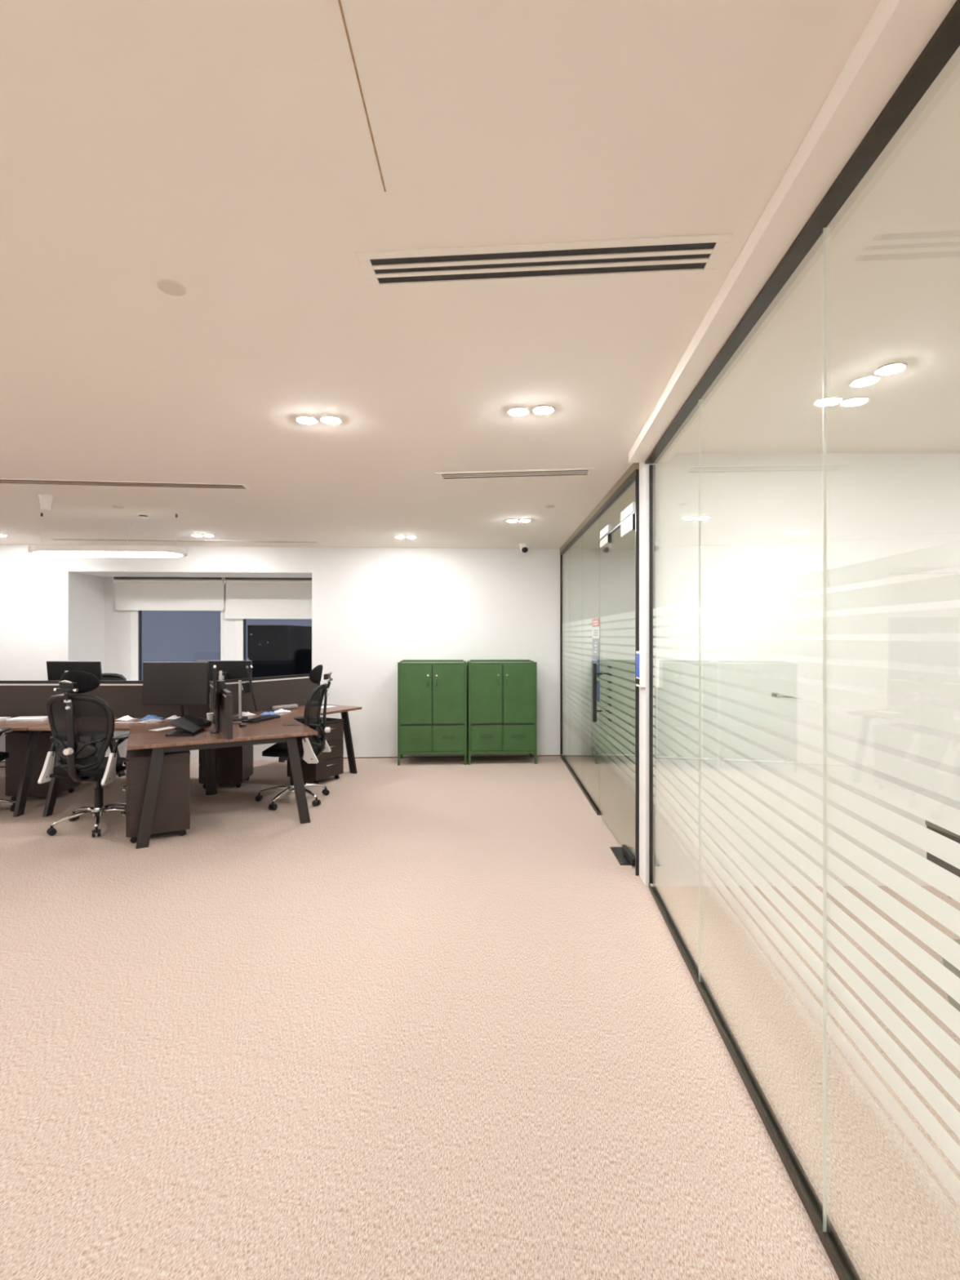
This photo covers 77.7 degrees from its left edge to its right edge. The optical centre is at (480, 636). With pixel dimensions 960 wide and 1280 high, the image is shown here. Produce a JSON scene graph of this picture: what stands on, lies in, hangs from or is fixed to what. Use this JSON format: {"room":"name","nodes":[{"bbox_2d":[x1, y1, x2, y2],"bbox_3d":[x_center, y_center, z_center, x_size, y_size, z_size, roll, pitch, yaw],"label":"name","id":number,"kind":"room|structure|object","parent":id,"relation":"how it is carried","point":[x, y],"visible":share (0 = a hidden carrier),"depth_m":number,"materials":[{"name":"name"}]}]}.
{"room":"open-plan office","nodes":[
{"label":"open-plan office","id":0,"kind":"room"},
{"bbox_2d":[0,544,635,760],"bbox_3d":[-1.786,0.200,7.883,12.400,2.640,0.880,0,0,-3],"label":"wall","id":1,"kind":"structure","parent":0,"point":[374,610],"depth_m":7.49,"materials":[{"name":"white paint"}]},
{"bbox_2d":[130,578,222,680],"bbox_3d":[-4.112,-0.019,8.111,1.220,1.558,0.065,0,0,-3],"label":"window","id":2,"kind":"structure","parent":1,"relation":"in","point":[135,615],"depth_m":8.05,"materials":[{"name":"white plastic"}]},
{"bbox_2d":[112,577,224,610],"bbox_3d":[-4.183,-0.575,8.024,1.434,0.444,0.090,0,0,-3],"label":"roller blind","id":3,"kind":"object","parent":2,"relation":"attached to","point":[131,593],"visible":0.99,"depth_m":8.03,"materials":[{"name":"white fabric"}]},
{"bbox_2d":[235,578,275,660],"bbox_3d":[-2.750,-0.019,8.187,1.170,1.558,0.065,0,0,-3],"label":"window","id":4,"kind":"structure","parent":1,"relation":"in","point":[240,623],"depth_m":8.13,"materials":[{"name":"white plastic"}]},
{"bbox_2d":[223,577,311,618],"bbox_3d":[-2.815,-0.520,8.101,1.274,0.554,0.090,0,0,-3],"label":"roller blind","id":5,"kind":"object","parent":4,"relation":"attached to","point":[279,597],"visible":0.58,"depth_m":8.11,"materials":[{"name":"white fabric"}]},
{"bbox_2d":[0,755,559,762],"bbox_3d":[-3.459,1.513,7.346,9.000,0.014,0.006,0,0,-3],"label":"baseboard","id":6,"kind":"structure","parent":1,"relation":"attached to","point":[507,755],"depth_m":7.51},
{"bbox_2d":[0,0,959,549],"bbox_3d":[-1.600,-1.170,2.600,12.000,0.100,12.000,0,0,0],"label":"ceiling","id":7,"kind":"structure","parent":0,"point":[223,150],"depth_m":1.75,"materials":[{"name":"white paint"}]},
{"bbox_2d":[37,493,53,511],"bbox_3d":[-3.440,-1.059,4.720,0.099,0.123,0.099,0,0,-20],"label":"ceiling speaker","id":8,"kind":"object","parent":7,"relation":"attached to","point":[45,500],"visible":1,"depth_m":4.69,"materials":[{"name":"white plastic"}]},
{"bbox_2d":[27,512,187,557],"bbox_3d":[-3.370,-0.932,5.420,1.360,0.376,0.400,0,0,-2],"label":"pendant lamp","id":9,"kind":"object","parent":7,"relation":"hanging from","point":[53,550],"visible":1,"depth_m":5.26,"materials":[{"name":"white plastic"}]},
{"bbox_2d":[33,551,182,557],"bbox_3d":[-3.370,-0.748,5.420,1.280,0.008,0.320,0,0,-2],"label":"diffuser","id":10,"kind":"object","parent":9,"relation":"attached to","point":[53,553],"depth_m":5.35,"materials":[{"name":"white"}]},
{"bbox_2d":[111,506,124,508],"bbox_3d":[-3.120,-1.117,5.140,0.089,0.006,0.089,0,0,0],"label":"cover plate","id":11,"kind":"object","parent":7,"relation":"attached to","point":[116,507],"visible":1,"depth_m":5.13,"materials":[{"name":"white plastic"}]},
{"bbox_2d":[0,478,249,489],"bbox_3d":[-3.450,-1.117,4.280,3.440,0.006,0.152,0,0,-6],"label":"ceiling vent","id":12,"kind":"object","parent":7,"relation":"in","point":[2,481],"visible":1,"depth_m":4.36,"materials":[{"name":"white metal"}]},
{"bbox_2d":[136,512,150,519],"bbox_3d":[-3.060,-1.097,5.420,0.109,0.045,0.109,0,0,0],"label":"smoke detector","id":13,"kind":"object","parent":7,"relation":"attached to","point":[141,515],"visible":1,"depth_m":5.39,"materials":[{"name":"white plastic"}]},
{"bbox_2d":[156,279,186,296],"bbox_3d":[-0.987,-1.117,1.909,0.085,0.006,0.085,0,0,0],"label":"cover plate","id":14,"kind":"object","parent":7,"relation":"attached to","point":[171,287],"visible":1,"depth_m":1.90,"materials":[{"name":"white plastic"}]},
{"bbox_2d":[48,538,319,542],"bbox_3d":[-3.420,-1.117,6.940,3.030,0.006,0.094,0,0,-4],"label":"ceiling vent","id":15,"kind":"object","parent":7,"relation":"in","point":[96,540],"visible":1,"depth_m":6.93,"materials":[{"name":"beige metal"}]},
{"bbox_2d":[191,533,214,537],"bbox_3d":[-3.055,-1.118,6.570,0.239,0.028,0.114,0,0,-3],"label":"recessed light","id":16,"kind":"object","parent":7,"relation":"in","point":[194,535],"visible":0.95,"depth_m":6.54,"materials":[{"name":"white plastic"}]},
{"bbox_2d":[295,415,342,424],"bbox_3d":[-0.830,-1.118,3.070,0.239,0.028,0.114,0,0,0],"label":"recessed light","id":17,"kind":"object","parent":7,"relation":"in","point":[306,420],"visible":1,"depth_m":3.05,"materials":[{"name":"white plastic"}]},
{"bbox_2d":[337,0,386,191],"bbox_3d":[-0.259,-1.119,0.523,0.004,0.002,1.950,0,0,1],"label":"trim","id":18,"kind":"structure","parent":7,"relation":"attached to","point":[339,1],"depth_m":1.21,"materials":[{"name":"white"}]},
{"bbox_2d":[395,536,416,538],"bbox_3d":[-0.833,-1.118,6.680,0.239,0.028,0.114,0,0,0],"label":"recessed light","id":19,"kind":"object","parent":7,"relation":"in","point":[399,537],"visible":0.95,"depth_m":6.65,"materials":[{"name":"white plastic"}]},
{"bbox_2d":[435,467,594,479],"bbox_3d":[0.236,-1.117,4.100,1.070,0.006,0.181,0,0,6],"label":"ceiling vent","id":20,"kind":"object","parent":7,"relation":"in","point":[564,472],"visible":1,"depth_m":4.09,"materials":[{"name":"white metal"}]},
{"bbox_2d":[506,519,530,522],"bbox_3d":[0.370,-1.118,5.730,0.239,0.028,0.114,0,0,6],"label":"recessed light","id":21,"kind":"object","parent":7,"relation":"in","point":[508,520],"visible":0.94,"depth_m":5.70,"materials":[{"name":"white plastic"}]},
{"bbox_2d":[519,543,529,552],"bbox_3d":[0.540,-1.073,7.220,0.136,0.119,0.136,0,0,0],"label":"dome camera","id":22,"kind":"object","parent":7,"relation":"attached to","point":[524,548],"visible":0.96,"depth_m":7.17,"materials":[{"name":"white plastic"}]},
{"bbox_2d":[506,404,555,416],"bbox_3d":[0.252,-1.118,2.945,0.239,0.028,0.114,0,0,10],"label":"recessed light","id":23,"kind":"object","parent":7,"relation":"in","point":[542,409],"visible":1,"depth_m":2.93,"materials":[{"name":"white plastic"}]},
{"bbox_2d":[355,233,733,289],"bbox_3d":[0.176,-1.117,1.785,1.070,0.006,0.181,0,0,4],"label":"ceiling vent","id":24,"kind":"object","parent":7,"relation":"in","point":[693,255],"visible":1,"depth_m":1.78,"materials":[{"name":"white metal"}]},
{"bbox_2d":[545,505,554,507],"bbox_3d":[0.600,-1.117,5.120,0.080,0.006,0.080,0,0,0],"label":"cover plate","id":25,"kind":"object","parent":7,"relation":"attached to","point":[547,506],"visible":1,"depth_m":5.10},
{"bbox_2d":[848,361,907,387],"bbox_3d":[1.697,-1.118,2.545,0.114,0.028,0.239,0,0,-15],"label":"recessed light","id":26,"kind":"object","parent":7,"relation":"in","point":[894,367],"visible":1,"depth_m":2.53,"materials":[{"name":"white plastic"}]},
{"bbox_2d":[0,755,959,1279],"bbox_3d":[-1.600,1.570,2.600,12.000,0.100,12.000,0,0,0],"label":"floor","id":27,"kind":"structure","parent":0,"point":[431,1024],"depth_m":2.18,"materials":[{"name":"carpet"}]},
{"bbox_2d":[0,727,15,811],"bbox_3d":[-4.308,0.890,4.995,0.665,1.260,0.696,0,0,-20],"label":"office chair","id":28,"kind":"object","parent":27,"relation":"on","point":[3,755],"visible":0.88,"depth_m":5.14,"materials":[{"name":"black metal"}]},
{"bbox_2d":[4,730,79,800],"bbox_3d":[-4.162,1.201,5.670,0.449,0.638,0.404,0,0,0],"label":"drawer pedestal","id":29,"kind":"object","parent":27,"relation":"on","point":[16,741],"visible":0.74,"depth_m":5.47,"materials":[{"name":"brown wood"}]},
{"bbox_2d":[0,680,124,817],"bbox_3d":[-5.283,0.973,5.799,2.821,1.094,3.081,0,0,1],"label":"desk","id":30,"kind":"object","parent":27,"relation":"on","point":[17,698],"visible":0.46,"depth_m":5.77,"materials":[{"name":"brown wood"}]},
{"bbox_2d":[0,716,11,720],"bbox_3d":[-4.552,0.768,5.580,0.218,0.020,0.160,0,0,5],"label":"paper stack","id":31,"kind":"object","parent":30,"relation":"on","point":[2,718],"visible":0.83,"depth_m":5.59,"materials":[{"name":"white paper"}]},
{"bbox_2d":[5,715,48,721],"bbox_3d":[-4.220,0.768,5.598,0.314,0.020,0.220,0,0,-8],"label":"paper stack","id":32,"kind":"object","parent":30,"relation":"on","point":[24,718],"visible":0.83,"depth_m":5.51,"materials":[{"name":"white paper"}]},
{"bbox_2d":[46,660,102,680],"bbox_3d":[-4.242,0.516,6.150,0.640,0.526,0.198,0,0,10],"label":"monitor","id":33,"kind":"object","parent":30,"relation":"on","point":[55,669],"visible":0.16,"depth_m":6.20,"materials":[{"name":"black plastic"}]},
{"bbox_2d":[37,671,132,837],"bbox_3d":[-3.071,0.890,4.795,0.665,1.260,0.696,0,0,6],"label":"office chair","id":34,"kind":"object","parent":27,"relation":"on","point":[82,726],"visible":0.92,"depth_m":4.57,"materials":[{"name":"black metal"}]},
{"bbox_2d":[102,672,128,757],"bbox_3d":[-4.460,0.977,6.856,0.665,1.086,0.678,0,0,2],"label":"office chair","id":35,"kind":"object","parent":27,"relation":"on","point":[108,676],"visible":0.04,"depth_m":7.13,"materials":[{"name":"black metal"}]},
{"bbox_2d":[122,748,190,843],"bbox_3d":[-2.501,1.201,4.606,0.449,0.638,0.404,0,0,-29],"label":"drawer pedestal","id":36,"kind":"object","parent":27,"relation":"on","point":[172,807],"visible":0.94,"depth_m":4.46,"materials":[{"name":"brown wood"}]},
{"bbox_2d":[28,673,361,848],"bbox_3d":[-2.599,0.973,5.770,2.556,1.094,3.081,0,0,1],"label":"desk","id":37,"kind":"object","parent":27,"relation":"on","point":[125,698],"visible":0.66,"depth_m":5.25,"materials":[{"name":"brown wood"}]},
{"bbox_2d":[115,715,137,720],"bbox_3d":[-3.320,0.757,5.599,0.175,0.044,0.135,0,0,20],"label":"crumpled paper","id":38,"kind":"object","parent":37,"relation":"on","point":[127,717],"visible":1,"depth_m":5.57,"materials":[{"name":"white paper"}]},
{"bbox_2d":[115,721,159,724],"bbox_3d":[-3.119,0.772,5.359,0.469,0.012,0.037,0,0,5],"label":"cable","id":39,"kind":"object","parent":37,"relation":"on","point":[117,722],"visible":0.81,"depth_m":5.36,"materials":[{"name":"white plastic"}]},
{"bbox_2d":[137,714,165,720],"bbox_3d":[-3.101,0.757,5.632,0.216,0.043,0.143,0,0,-15],"label":"plastic bag","id":40,"kind":"object","parent":37,"relation":"on","point":[148,717],"visible":0.88,"depth_m":5.61,"materials":[{"name":"blue plastic"}]},
{"bbox_2d":[139,719,164,722],"bbox_3d":[-3.019,0.767,5.480,0.193,0.023,0.135,0,0,-10],"label":"cloth","id":41,"kind":"object","parent":37,"relation":"on","point":[148,720],"visible":0.98,"depth_m":5.45,"materials":[{"name":"white fabric"}]},
{"bbox_2d":[148,726,174,730],"bbox_3d":[-2.680,0.778,5.050,0.100,0.001,0.210,0,0,20],"label":"paper sheet","id":42,"kind":"object","parent":37,"relation":"on","point":[167,727],"visible":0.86,"depth_m":5.05,"materials":[{"name":"white paper"}]},
{"bbox_2d":[165,715,180,719],"bbox_3d":[-2.901,0.762,5.670,0.165,0.034,0.116,0,0,-10],"label":"crumpled paper","id":43,"kind":"object","parent":37,"relation":"on","point":[174,717],"visible":0.68,"depth_m":5.64,"materials":[{"name":"white paper"}]},
{"bbox_2d":[142,662,208,716],"bbox_3d":[-2.738,0.503,5.449,0.575,0.552,0.202,0,0,-2],"label":"monitor","id":44,"kind":"object","parent":37,"relation":"on","point":[164,683],"visible":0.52,"depth_m":5.35,"materials":[{"name":"black plastic"}]},
{"bbox_2d":[165,716,205,736],"bbox_3d":[-2.380,0.723,4.820,0.211,0.113,0.300,0,0,-8],"label":"laptop","id":45,"kind":"object","parent":37,"relation":"on","point":[187,727],"visible":1,"depth_m":4.77,"materials":[{"name":"black plastic"}]},
{"bbox_2d":[174,715,212,729],"bbox_3d":[-2.480,0.737,5.160,0.211,0.086,0.300,0,0,-6],"label":"laptop","id":46,"kind":"object","parent":37,"relation":"on","point":[202,722],"visible":0.49,"depth_m":5.20,"materials":[{"name":"black plastic"}]},
{"bbox_2d":[206,712,213,722],"bbox_3d":[-2.450,0.737,5.420,0.067,0.085,0.067,0,0,0],"label":"cup","id":47,"kind":"object","parent":37,"relation":"on","point":[210,716],"visible":0.73,"depth_m":5.39,"materials":[{"name":"white ceramic"}]},
{"bbox_2d":[209,665,226,733],"bbox_3d":[-2.157,0.511,4.910,0.120,0.536,0.440,0,0,-24],"label":"monitor","id":48,"kind":"object","parent":37,"relation":"on","point":[220,683],"visible":0.94,"depth_m":4.87,"materials":[{"name":"black plastic"}]},
{"bbox_2d":[195,660,252,680],"bbox_3d":[-2.664,0.513,6.141,0.560,0.532,0.182,0,0,-4],"label":"monitor","id":49,"kind":"object","parent":37,"relation":"on","point":[225,669],"visible":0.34,"depth_m":6.21,"materials":[{"name":"black plastic"}]},
{"bbox_2d":[238,722,246,726],"bbox_3d":[-2.070,0.767,5.200,0.066,0.032,0.110,0,0,-30],"label":"computer mouse","id":50,"kind":"object","parent":37,"relation":"on","point":[242,724],"visible":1,"depth_m":5.17,"materials":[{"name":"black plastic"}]},
{"bbox_2d":[232,665,257,720],"bbox_3d":[-2.226,0.529,5.637,0.218,0.499,0.480,0,0,-22],"label":"monitor","id":51,"kind":"object","parent":37,"relation":"on","point":[246,686],"visible":0.9,"depth_m":5.60,"materials":[{"name":"black plastic"}]},
{"bbox_2d":[236,711,256,715],"bbox_3d":[-2.329,0.760,5.927,0.162,0.036,0.142,0,0,30],"label":"crumpled paper","id":52,"kind":"object","parent":37,"relation":"on","point":[243,713],"visible":0.82,"depth_m":5.90,"materials":[{"name":"white paper"}]},
{"bbox_2d":[241,715,280,722],"bbox_3d":[-2.050,0.770,5.600,0.130,0.018,0.400,0,0,18],"label":"keyboard","id":53,"kind":"object","parent":37,"relation":"on","point":[268,717],"visible":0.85,"depth_m":5.54,"materials":[{"name":"black plastic"}]},
{"bbox_2d":[259,711,278,715],"bbox_3d":[-2.121,0.764,5.981,0.176,0.029,0.135,0,0,-40],"label":"plastic bag","id":54,"kind":"object","parent":37,"relation":"on","point":[270,713],"visible":0.98,"depth_m":5.95,"materials":[{"name":"blue plastic"}]},
{"bbox_2d":[273,708,290,713],"bbox_3d":[-2.050,0.761,6.160,0.191,0.036,0.117,0,0,-30],"label":"crumpled paper","id":55,"kind":"object","parent":37,"relation":"on","point":[281,710],"visible":0.84,"depth_m":6.14,"materials":[{"name":"white paper"}]},
{"bbox_2d":[271,703,297,711],"bbox_3d":[-2.085,0.753,6.369,0.064,0.051,0.296,0,0,40],"label":"roll","id":56,"kind":"object","parent":37,"relation":"on","point":[295,705],"visible":0.93,"depth_m":6.35,"materials":[{"name":"white paper"}]},
{"bbox_2d":[198,745,253,788],"bbox_3d":[-2.624,1.201,6.150,0.449,0.638,0.404,0,0,-6],"label":"drawer pedestal","id":57,"kind":"object","parent":27,"relation":"on","point":[234,764],"visible":0.41,"depth_m":5.96,"materials":[{"name":"brown wood"}]},
{"bbox_2d":[255,664,333,810],"bbox_3d":[-1.725,0.890,5.530,0.696,1.260,0.665,0,0,-2],"label":"office chair","id":58,"kind":"object","parent":27,"relation":"on","point":[309,748],"visible":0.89,"depth_m":5.42,"materials":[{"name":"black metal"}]},
{"bbox_2d":[287,716,343,784],"bbox_3d":[-1.732,1.201,6.313,0.449,0.638,0.404,0,0,31],"label":"drawer pedestal","id":59,"kind":"object","parent":27,"relation":"on","point":[331,763],"visible":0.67,"depth_m":6.22,"materials":[{"name":"brown wood"}]},
{"bbox_2d":[397,659,466,765],"bbox_3d":[-0.574,0.905,7.251,0.818,1.230,0.454,0,0,-3],"label":"cabinet","id":60,"kind":"object","parent":27,"relation":"on","point":[432,694],"visible":1,"depth_m":7.05,"materials":[{"name":"green metal"}]},
{"bbox_2d":[466,659,537,764],"bbox_3d":[0.261,0.905,7.298,0.818,1.230,0.454,0,0,-3],"label":"cabinet","id":61,"kind":"object","parent":27,"relation":"on","point":[502,694],"visible":1,"depth_m":7.10,"materials":[{"name":"green metal"}]},
{"bbox_2d":[609,846,631,865],"bbox_3d":[1.000,1.514,4.130,0.130,0.012,0.330,0,0,0],"label":"spring","id":62,"kind":"object","parent":27,"relation":"on","point":[620,855],"visible":0.52,"depth_m":4.12,"materials":[{"name":"black metal"}]},
{"bbox_2d":[942,939,959,1012],"bbox_3d":[3.065,1.516,1.790,2.270,0.008,2.380,0,0,0],"label":"rug","id":63,"kind":"object","parent":27,"relation":"on","point":[956,971],"visible":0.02,"depth_m":2.69,"materials":[{"name":"beige carpet"}]},
{"bbox_2d":[924,819,959,898],"bbox_3d":[2.700,1.138,2.250,1.500,0.746,0.800,0,0,-4],"label":"meeting table","id":64,"kind":"object","parent":63,"relation":"on","point":[931,826],"visible":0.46,"depth_m":2.50,"materials":[{"name":"black"}]},
{"bbox_2d":[560,462,639,875],"bbox_3d":[1.024,0.201,5.680,0.053,2.639,3.780,0,0,0],"label":"glass wall","id":65,"kind":"structure","parent":0,"point":[631,475],"depth_m":5.67,"materials":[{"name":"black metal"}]},
{"bbox_2d":[592,617,599,702],"bbox_3d":[1.022,0.200,5.270,0.002,0.720,0.320,0,0,0],"label":"strip","id":66,"kind":"object","parent":65,"relation":"attached to","point":[595,621],"visible":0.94,"depth_m":5.20,"materials":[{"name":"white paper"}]},
{"bbox_2d":[592,511,635,866],"bbox_3d":[1.016,0.347,4.449,0.152,2.321,1.258,0,0,0],"label":"door","id":67,"kind":"structure","parent":65,"relation":"in","point":[627,526],"depth_m":4.43,"materials":[{"name":"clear glass"}]},
{"bbox_2d":[639,453,959,885],"bbox_3d":[2.706,0.200,3.712,3.388,2.640,0.155,0,0,0],"label":"wall","id":68,"kind":"structure","parent":0,"point":[762,513],"depth_m":3.63,"materials":[{"name":"white paint"}]},
{"bbox_2d":[770,692,799,698],"bbox_3d":[1.855,0.355,3.603,0.162,0.052,0.065,0,0,0],"label":"door lever","id":69,"kind":"object","parent":68,"relation":"attached to","point":[772,695],"visible":0.58,"depth_m":3.58,"materials":[{"name":"silver metal"}]},
{"bbox_2d":[644,0,959,1279],"bbox_3d":[0.769,0.229,0.283,0.058,2.582,6.684,0,0,4],"label":"glass wall","id":70,"kind":"structure","parent":0,"point":[945,41],"depth_m":1.46,"materials":[{"name":"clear glass"}]},
{"bbox_2d":[635,651,644,687],"bbox_3d":[0.996,0.200,3.700,0.032,0.220,0.110,0,0,0],"label":"reader","id":71,"kind":"object","parent":70,"relation":"attached to","point":[640,655],"visible":1,"depth_m":3.65,"materials":[{"name":"white plastic"}]},
{"bbox_2d":[628,0,959,462],"bbox_3d":[0.754,-1.091,0.142,0.238,0.058,7.000,0,0,4],"label":"ceiling beam","id":72,"kind":"structure","parent":70,"relation":"attached to","point":[897,32],"depth_m":1.42,"materials":[{"name":"white paint"}]},
{"label":"outside","id":73,"kind":"structure","parent":0,"visible":0},
{"bbox_2d":[247,625,311,677],"bbox_3d":[-14.250,15.370,43.000,2.700,32.300,6.000,0,0,0],"label":"building","id":74,"kind":"structure","parent":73,"point":[272,650],"depth_m":40.00,"materials":[{"name":"black"}]},
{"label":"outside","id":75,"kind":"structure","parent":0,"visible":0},
{"bbox_2d":[297,648,311,674],"bbox_3d":[-11.540,16.220,44.500,2.680,30.600,5.000,0,0,0],"label":"building","id":76,"kind":"structure","parent":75,"point":[304,656],"depth_m":42.00,"materials":[{"name":"black"}]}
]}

